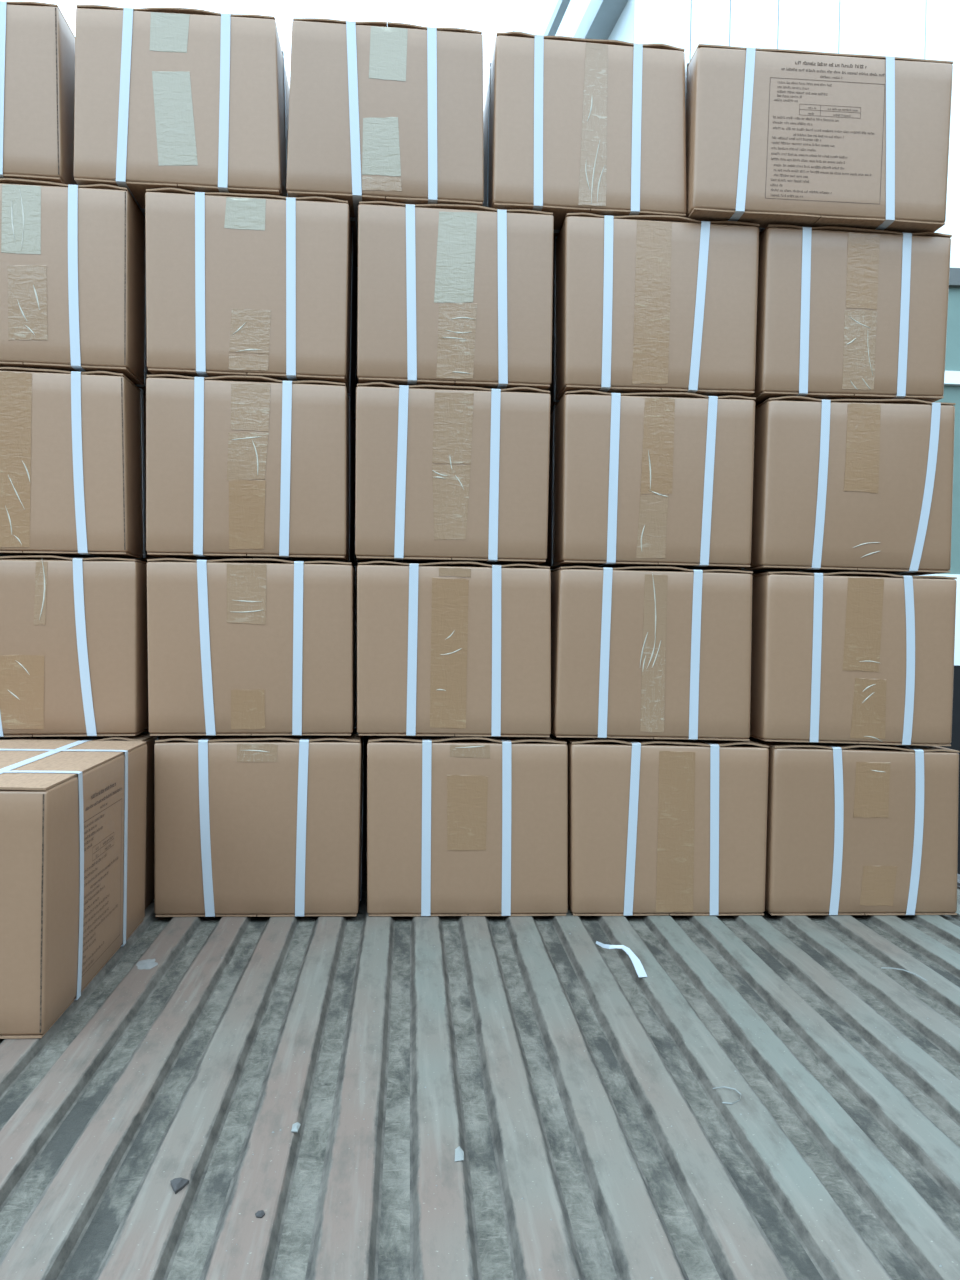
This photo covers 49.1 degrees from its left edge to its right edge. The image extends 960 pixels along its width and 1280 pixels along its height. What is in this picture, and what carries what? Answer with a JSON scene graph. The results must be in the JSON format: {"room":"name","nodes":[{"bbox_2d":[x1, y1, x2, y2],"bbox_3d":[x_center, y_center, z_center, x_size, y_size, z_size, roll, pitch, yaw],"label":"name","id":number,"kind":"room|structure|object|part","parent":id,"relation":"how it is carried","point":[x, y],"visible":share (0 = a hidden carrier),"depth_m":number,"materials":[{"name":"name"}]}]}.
{"room":"loading area","nodes":[
{"label":"loading area","id":0,"kind":"room"},
{"bbox_2d":[0,853,959,1279],"bbox_3d":[-0.177,0.570,1.185,2.770,0.019,3.110,1,1,-4],"label":"floor","id":1,"kind":"structure","parent":0,"point":[348,1196],"depth_m":1.28,"materials":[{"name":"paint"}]},
{"bbox_2d":[0,740,146,1038],"bbox_3d":[-0.814,0.367,1.717,0.395,0.348,0.584,1,1,-4],"label":"carton","id":2,"kind":"object","parent":1,"relation":"on","point":[73,813],"visible":1,"depth_m":1.56,"materials":[{"name":"cardboard"}]},
{"bbox_2d":[0,730,163,908],"bbox_3d":[-0.875,0.357,2.303,0.396,0.351,0.560,1,1,-4],"label":"carton","id":3,"kind":"object","parent":1,"relation":"on","point":[145,736],"visible":0.07,"depth_m":2.10,"materials":[{"name":"cardboard"}]},
{"bbox_2d":[0,555,148,736],"bbox_3d":[-0.883,0.009,2.297,0.400,0.352,0.561,1,1,-4],"label":"carton","id":4,"kind":"object","parent":3,"relation":"on","point":[74,640],"visible":0.7,"depth_m":2.03,"materials":[{"name":"cardboard"}]},
{"bbox_2d":[0,367,159,561],"bbox_3d":[-0.901,-0.349,2.291,0.406,0.357,0.558,1,1,-4],"label":"carton","id":5,"kind":"object","parent":4,"relation":"on","point":[73,443],"visible":0.67,"depth_m":2.02,"materials":[{"name":"cardboard"}]},
{"bbox_2d":[0,178,151,393],"bbox_3d":[-0.896,-0.708,2.285,0.399,0.356,0.561,1,1,-4],"label":"carton","id":6,"kind":"object","parent":5,"relation":"on","point":[73,257],"visible":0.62,"depth_m":2.02,"materials":[{"name":"cardboard"}]},
{"bbox_2d":[0,1,77,184],"bbox_3d":[-1.021,-1.058,2.271,0.405,0.337,0.561,1,1,-4],"label":"carton","id":7,"kind":"object","parent":6,"relation":"on","point":[37,43],"visible":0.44,"depth_m":2.01,"materials":[{"name":"cardboard"}]},
{"bbox_2d":[136,959,157,969],"bbox_3d":[-0.559,0.544,1.768,0.037,0.002,0.057,1,1,-4],"label":"paper scrap","id":8,"kind":"object","parent":1,"relation":"on","point":[149,963],"visible":1,"depth_m":1.76,"materials":[{"name":"white paper"}]},
{"bbox_2d":[170,1177,188,1193],"bbox_3d":[-0.311,0.556,1.074,0.017,0.007,0.024,1,1,16],"label":"stone","id":9,"kind":"object","parent":1,"relation":"on","point":[177,1184],"visible":1,"depth_m":1.07,"materials":[{"name":"grey stone"}]},
{"bbox_2d":[255,1210,264,1217],"bbox_3d":[-0.215,0.560,1.027,0.010,0.003,0.012,1,1,-4],"label":"pebble","id":10,"kind":"object","parent":1,"relation":"on","point":[259,1214],"visible":1,"depth_m":1.02,"materials":[{"name":"stone"}]},
{"bbox_2d":[154,723,367,916],"bbox_3d":[-0.458,0.363,2.334,0.404,0.353,0.561,1,1,-4],"label":"carton","id":11,"kind":"object","parent":1,"relation":"on","point":[245,825],"visible":0.84,"depth_m":2.06,"materials":[{"name":"cardboard"}]},
{"bbox_2d":[147,558,356,735],"bbox_3d":[-0.470,0.011,2.329,0.406,0.350,0.561,1,1,-4],"label":"carton","id":12,"kind":"object","parent":11,"relation":"on","point":[245,646],"visible":0.88,"depth_m":2.05,"materials":[{"name":"cardboard"}]},
{"bbox_2d":[146,374,356,568],"bbox_3d":[-0.476,-0.342,2.322,0.393,0.353,0.562,1,1,-4],"label":"carton","id":13,"kind":"object","parent":12,"relation":"on","point":[238,467],"visible":0.81,"depth_m":2.04,"materials":[{"name":"cardboard"}]},
{"bbox_2d":[145,188,357,424],"bbox_3d":[-0.476,-0.697,2.319,0.395,0.355,0.558,1,1,-4],"label":"carton","id":14,"kind":"object","parent":13,"relation":"on","point":[264,285],"visible":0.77,"depth_m":2.04,"materials":[{"name":"cardboard"}]},
{"bbox_2d":[73,5,289,213],"bbox_3d":[-0.603,-1.051,2.304,0.397,0.344,0.560,1,1,-4],"label":"carton","id":15,"kind":"object","parent":14,"relation":"on","point":[197,100],"visible":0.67,"depth_m":2.03,"materials":[{"name":"cardboard"}]},
{"bbox_2d":[291,1122,300,1132],"bbox_3d":[-0.211,0.558,1.205,0.009,0.003,0.024,1,1,-4],"label":"chip","id":16,"kind":"object","parent":1,"relation":"on","point":[295,1127],"visible":1,"depth_m":1.20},
{"bbox_2d":[455,1146,463,1161],"bbox_3d":[-0.022,0.563,1.151,0.010,0.002,0.034,1,1,0],"label":"chip","id":17,"kind":"object","parent":1,"relation":"on","point":[459,1154],"visible":1,"depth_m":1.15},
{"bbox_2d":[367,734,567,915],"bbox_3d":[-0.044,0.368,2.367,0.410,0.358,0.560,1,1,-4],"label":"carton","id":18,"kind":"object","parent":1,"relation":"on","point":[457,825],"visible":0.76,"depth_m":2.09,"materials":[{"name":"cardboard"}]},
{"bbox_2d":[357,561,550,736],"bbox_3d":[-0.071,0.014,2.361,0.395,0.349,0.558,1,1,-4],"label":"carton","id":19,"kind":"object","parent":18,"relation":"on","point":[444,648],"visible":1,"depth_m":2.08,"materials":[{"name":"cardboard"}]},
{"bbox_2d":[355,382,550,564],"bbox_3d":[-0.075,-0.335,2.355,0.389,0.348,0.558,1,1,-4],"label":"carton","id":20,"kind":"object","parent":19,"relation":"on","point":[444,473],"visible":0.82,"depth_m":2.08,"materials":[{"name":"cardboard"}]},
{"bbox_2d":[357,201,553,389],"bbox_3d":[-0.069,-0.688,2.349,0.392,0.352,0.560,1,1,-4],"label":"carton","id":21,"kind":"object","parent":20,"relation":"on","point":[449,294],"visible":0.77,"depth_m":2.07,"materials":[{"name":"cardboard"}]},
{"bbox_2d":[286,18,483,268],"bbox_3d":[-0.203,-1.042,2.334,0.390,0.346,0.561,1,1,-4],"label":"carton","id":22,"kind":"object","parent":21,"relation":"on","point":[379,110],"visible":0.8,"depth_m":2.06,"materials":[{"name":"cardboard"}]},
{"bbox_2d":[483,31,686,245],"bbox_3d":[0.203,-1.031,2.366,0.396,0.345,0.559,1,1,-4],"label":"carton","id":23,"kind":"object","parent":21,"relation":"on","point":[571,124],"visible":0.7,"depth_m":2.09,"materials":[{"name":"cardboard"}]},
{"bbox_2d":[11,924,959,1277],"bbox_3d":[0.032,0.561,1.399,1.360,0.002,1.285,1,1,-4],"label":"grit","id":24,"kind":"object","parent":1,"relation":"on","point":[524,924],"visible":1,"depth_m":1.37,"materials":[{"name":"grey stone"}]},
{"bbox_2d":[596,941,646,976],"bbox_3d":[0.255,0.554,1.844,0.033,0.013,0.198,1,1,-15],"label":"scrap","id":25,"kind":"object","parent":1,"relation":"on","point":[636,962],"visible":1,"depth_m":1.84,"materials":[{"name":"white plastic"}]},
{"bbox_2d":[560,737,768,915],"bbox_3d":[0.362,0.377,2.398,0.411,0.355,0.560,1,1,-4],"label":"carton","id":26,"kind":"object","parent":1,"relation":"on","point":[656,826],"visible":0.69,"depth_m":2.12,"materials":[{"name":"cardboard"}]},
{"bbox_2d":[551,566,752,740],"bbox_3d":[0.332,0.023,2.392,0.404,0.350,0.558,1,1,-4],"label":"carton","id":27,"kind":"object","parent":26,"relation":"on","point":[644,652],"visible":0.86,"depth_m":2.12,"materials":[{"name":"cardboard"}]},
{"bbox_2d":[538,390,755,569],"bbox_3d":[0.340,-0.329,2.386,0.394,0.348,0.560,1,1,-4],"label":"carton","id":28,"kind":"object","parent":27,"relation":"on","point":[665,479],"visible":0.85,"depth_m":2.11,"materials":[{"name":"cardboard"}]},
{"bbox_2d":[547,213,759,412],"bbox_3d":[0.344,-0.679,2.381,0.399,0.350,0.560,1,1,-4],"label":"carton","id":29,"kind":"object","parent":28,"relation":"on","point":[642,303],"visible":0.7,"depth_m":2.10,"materials":[{"name":"cardboard"}]},
{"bbox_2d":[713,1086,740,1103],"bbox_3d":[0.310,0.566,1.307,0.030,0.003,0.045,1,1,-4],"label":"thread","id":30,"kind":"object","parent":1,"relation":"on","point":[723,1086],"visible":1,"depth_m":1.31},
{"bbox_2d":[748,737,958,914],"bbox_3d":[0.772,0.387,2.430,0.402,0.350,0.560,1,1,-4],"label":"carton","id":31,"kind":"object","parent":1,"relation":"on","point":[853,829],"visible":0.66,"depth_m":2.15,"materials":[{"name":"cardboard"}]},
{"bbox_2d":[750,571,956,745],"bbox_3d":[0.759,0.035,2.424,0.406,0.355,0.561,1,1,-4],"label":"carton","id":32,"kind":"object","parent":31,"relation":"on","point":[837,657],"visible":0.77,"depth_m":2.15,"materials":[{"name":"cardboard"}]},
{"bbox_2d":[733,396,955,575],"bbox_3d":[0.754,-0.322,2.417,0.404,0.354,0.562,1,1,-4],"label":"carton","id":33,"kind":"object","parent":32,"relation":"on","point":[840,485],"visible":0.71,"depth_m":2.14,"materials":[{"name":"cardboard"}]},
{"bbox_2d":[749,225,951,406],"bbox_3d":[0.748,-0.670,2.413,0.394,0.343,0.559,1,1,-4],"label":"carton","id":34,"kind":"object","parent":33,"relation":"on","point":[843,312],"visible":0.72,"depth_m":2.14,"materials":[{"name":"cardboard"}]},
{"bbox_2d":[685,44,952,234],"bbox_3d":[0.673,-1.010,2.291,0.533,0.332,0.396,1,1,-4],"label":"carton","id":35,"kind":"object","parent":34,"relation":"on","point":[774,136],"visible":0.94,"depth_m":2.10,"materials":[{"name":"cardboard"}]},
{"bbox_2d":[881,967,926,980],"bbox_3d":[0.723,0.566,1.788,0.008,0.007,0.083,0,1,-39],"label":"plastic shred","id":36,"kind":"object","parent":1,"relation":"on","point":[881,967],"visible":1,"depth_m":1.79,"materials":[{"name":"white plastic"}]},
{"bbox_2d":[957,874,959,888],"bbox_3d":[1.231,0.665,1.314,0.060,0.160,3.150,1,1,-4],"label":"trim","id":37,"kind":"structure","parent":1,"relation":"attached to","point":[958,875],"depth_m":2.47,"materials":[{"name":"metal"}]},
{"bbox_2d":[512,0,959,267],"bbox_3d":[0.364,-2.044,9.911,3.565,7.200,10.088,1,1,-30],"label":"wall","id":38,"kind":"structure","parent":0,"point":[917,29],"depth_m":6.20,"materials":[{"name":"grey metal"}]},
{"bbox_3d":[1.067,-3.902,6.114,0.328,3.360,0.022,1,1,-4],"label":"cladding panel","id":39,"kind":"part","parent":38,"relation":"part of","materials":[{"name":"white metal"}]},
{"bbox_3d":[1.349,-3.897,6.136,0.227,3.360,0.022,1,1,-4],"label":"cladding panel","id":40,"kind":"part","parent":38,"relation":"part of","materials":[{"name":"white metal"}]},
{"bbox_3d":[1.609,-3.892,6.156,0.282,3.360,0.022,1,1,-4],"label":"cladding panel","id":41,"kind":"part","parent":38,"relation":"part of","materials":[{"name":"white metal"}]},
{"bbox_3d":[1.936,-3.886,6.181,0.363,3.360,0.022,1,1,-4],"label":"cladding panel","id":42,"kind":"part","parent":38,"relation":"part of","materials":[{"name":"white metal"}]},
{"bbox_3d":[2.382,-3.878,6.215,0.520,3.360,0.022,1,1,-4],"label":"cladding panel","id":43,"kind":"part","parent":38,"relation":"part of","materials":[{"name":"white metal"}]},
{"bbox_2d":[920,268,959,873],"bbox_3d":[3.305,-0.261,6.269,1.850,3.840,0.158,1,1,-4],"label":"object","id":44,"kind":"structure","parent":38,"relation":"in","point":[952,358],"depth_m":6.23,"materials":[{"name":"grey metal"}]},
{"bbox_3d":[3.329,-1.538,6.253,1.850,0.075,0.039,1,1,-4],"label":"rail","id":45,"kind":"part","parent":44,"relation":"part of","materials":[{"name":"white metal"}]},
{"bbox_3d":[2.819,-3.870,6.249,0.344,3.360,0.022,1,1,-4],"label":"cladding panel","id":46,"kind":"part","parent":38,"relation":"part of","materials":[{"name":"white metal"}]}
]}

